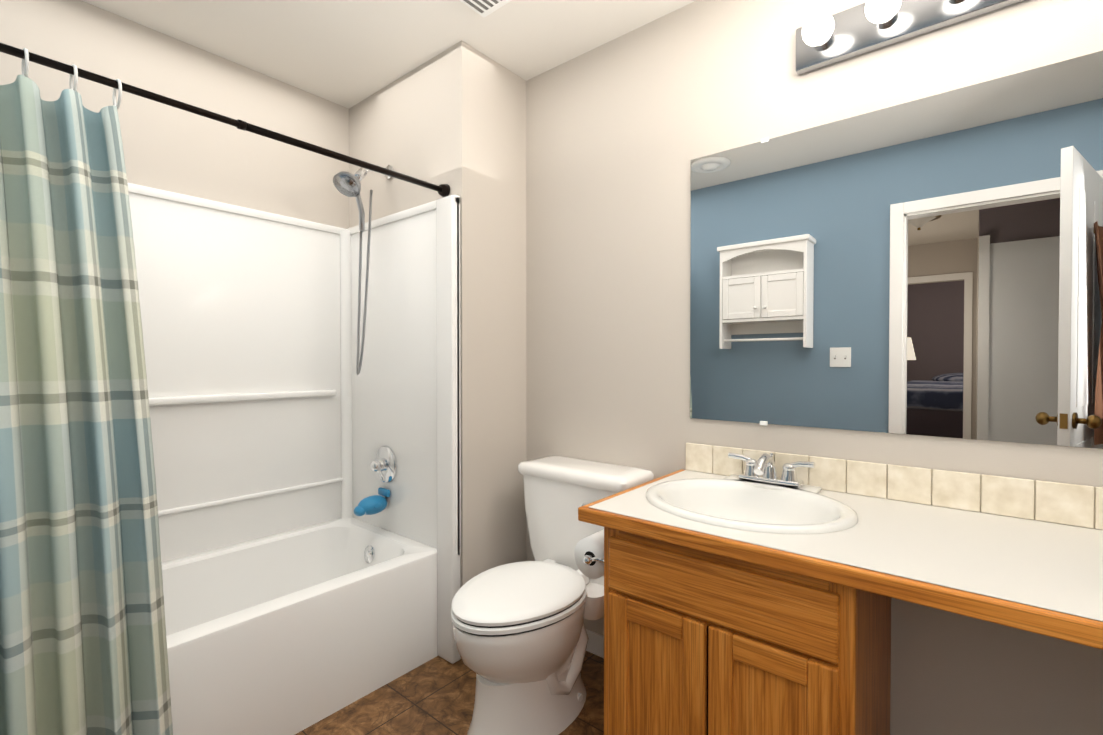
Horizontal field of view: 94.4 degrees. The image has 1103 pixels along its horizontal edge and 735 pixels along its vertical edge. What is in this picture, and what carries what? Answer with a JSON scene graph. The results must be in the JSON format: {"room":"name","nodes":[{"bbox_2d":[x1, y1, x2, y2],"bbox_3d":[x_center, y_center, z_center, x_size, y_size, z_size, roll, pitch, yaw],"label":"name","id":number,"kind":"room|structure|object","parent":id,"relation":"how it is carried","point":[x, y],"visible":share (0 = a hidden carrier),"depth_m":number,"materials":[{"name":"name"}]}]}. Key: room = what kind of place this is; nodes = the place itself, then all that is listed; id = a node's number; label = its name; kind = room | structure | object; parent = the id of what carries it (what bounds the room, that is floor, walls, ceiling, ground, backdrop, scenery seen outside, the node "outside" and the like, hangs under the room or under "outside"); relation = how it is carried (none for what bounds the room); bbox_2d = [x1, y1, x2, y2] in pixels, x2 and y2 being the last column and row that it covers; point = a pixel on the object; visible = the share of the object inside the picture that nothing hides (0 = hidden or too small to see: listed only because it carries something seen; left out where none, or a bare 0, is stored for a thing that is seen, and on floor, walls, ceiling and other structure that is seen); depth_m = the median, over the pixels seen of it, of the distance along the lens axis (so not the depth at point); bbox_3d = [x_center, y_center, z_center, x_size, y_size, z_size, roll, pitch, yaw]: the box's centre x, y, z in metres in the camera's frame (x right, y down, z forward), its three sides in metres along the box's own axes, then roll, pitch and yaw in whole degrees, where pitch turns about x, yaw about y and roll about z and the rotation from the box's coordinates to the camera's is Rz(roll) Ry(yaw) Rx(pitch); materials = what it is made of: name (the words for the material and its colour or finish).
{"room":"bathroom","nodes":[
{"label":"bathroom","id":0,"kind":"room"},
{"bbox_2d":[0,0,348,228],"bbox_3d":[-1.436,-0.061,2.111,0.100,2.440,1.974,1,1,40],"label":"wall","id":1,"kind":"structure","parent":0,"point":[170,148],"depth_m":2.03,"materials":[{"name":"beige paint"}]},
{"bbox_2d":[82,0,695,108],"bbox_3d":[0.082,-1.296,0.910,3.950,0.060,2.074,1,1,40],"label":"ceiling","id":2,"kind":"structure","parent":0,"point":[348,54],"depth_m":1.94,"materials":[{"name":"white paint"}]},
{"bbox_2d":[459,0,511,16],"bbox_3d":[-0.227,-1.263,1.661,0.270,0.022,0.270,1,1,40],"label":"fan","id":3,"kind":"object","parent":2,"relation":"attached to","point":[483,8],"visible":1,"depth_m":1.77,"materials":[{"name":"white plastic"}]},
{"bbox_2d":[349,40,525,586],"bbox_3d":[-0.560,-0.065,2.426,0.850,2.440,0.374,1,1,40],"label":"wall","id":4,"kind":"structure","parent":0,"point":[453,117],"depth_m":2.15,"materials":[{"name":"beige paint"}]},
{"bbox_2d":[295,651,603,734],"bbox_3d":[0.082,1.204,0.941,3.950,0.060,2.074,1,1,40],"label":"floor","id":5,"kind":"structure","parent":0,"point":[435,696],"depth_m":1.75,"materials":[{"name":"tile"}]},
{"bbox_2d":[127,165,460,734],"bbox_3d":[-1.156,0.129,1.706,0.842,2.070,1.492,1,1,40],"label":"tub","id":6,"kind":"object","parent":5,"relation":"on","point":[304,384],"visible":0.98,"depth_m":2.09,"materials":[{"name":"white plastic"}]},
{"bbox_2d":[451,455,653,734],"bbox_3d":[-0.036,0.770,1.776,0.510,0.787,0.723,1,1,40],"label":"toilet","id":7,"kind":"object","parent":5,"relation":"on","point":[520,635],"visible":0.81,"depth_m":1.63,"materials":[{"name":"white ceramic"}]},
{"bbox_2d":[574,463,1102,734],"bbox_3d":[1.045,0.773,0.949,2.180,0.800,0.620,1,1,40],"label":"bathroom vanity","id":8,"kind":"object","parent":5,"relation":"on","point":[749,592],"depth_m":1.11,"materials":[{"name":"brown wood"}]},
{"bbox_2d":[610,467,877,546],"bbox_3d":[0.535,0.434,1.402,0.536,0.159,0.512,1,1,40],"label":"sink","id":9,"kind":"object","parent":8,"relation":"in","point":[818,511],"depth_m":1.49,"materials":[{"name":"white ceramic"}]},
{"bbox_2d":[726,451,817,486],"bbox_3d":[0.641,0.305,1.530,0.253,0.095,0.149,1,1,40],"label":"faucet","id":10,"kind":"object","parent":8,"relation":"on","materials":[{"name":"silver metal"}]},
{"bbox_2d":[686,443,1102,529],"bbox_3d":[1.278,0.323,1.147,2.080,0.097,0.010,1,1,40],"label":"backsplash","id":11,"kind":"structure","parent":8,"relation":"on","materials":[{"name":"tile"}]},
{"bbox_2d":[586,629,603,657],"bbox_3d":[0.168,1.117,2.074,0.740,0.085,0.014,1,1,40],"label":"baseboard","id":12,"kind":"structure","parent":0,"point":[595,644],"depth_m":2.04,"materials":[{"name":"white paint"}]},
{"bbox_2d":[526,0,1102,734],"bbox_3d":[0.709,-0.056,1.687,3.950,2.440,0.100,1,1,40],"label":"wall","id":13,"kind":"structure","parent":0,"point":[624,130],"depth_m":1.78,"materials":[{"name":"beige paint"}]},
{"bbox_2d":[690,51,1102,448],"bbox_3d":[1.081,-0.269,1.306,1.535,0.917,0.008,1,1,40],"label":"mirror","id":14,"kind":"object","parent":13,"relation":"attached to","point":[930,265],"visible":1,"depth_m":1.38,"materials":[{"name":"clear glass"}]},
{"bbox_2d":[796,0,1025,74],"bbox_3d":[1.069,-0.955,1.217,0.930,0.130,0.147,1,1,40],"label":"vanity light","id":15,"kind":"object","parent":13,"relation":"attached to","point":[824,39],"visible":1,"depth_m":1.40,"materials":[{"name":"grey metal"}]},
{"bbox_3d":[-0.546,-0.037,0.164,3.750,2.440,0.100,1,1,40],"label":"wall","id":16,"kind":"structure","parent":0,"visible":0},
{"bbox_2d":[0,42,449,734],"bbox_3d":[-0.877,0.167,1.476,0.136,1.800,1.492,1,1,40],"label":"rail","id":17,"kind":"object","parent":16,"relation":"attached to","point":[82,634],"visible":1,"depth_m":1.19,"materials":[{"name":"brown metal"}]},
{"bbox_2d":[0,75,172,734],"bbox_3d":[-1.155,0.213,1.130,0.126,1.717,0.522,1,1,40],"label":"shower curtain","id":18,"kind":"object","parent":17,"relation":"hanging from","point":[83,640],"depth_m":1.19,"materials":[{"name":"fabric"}]}
]}

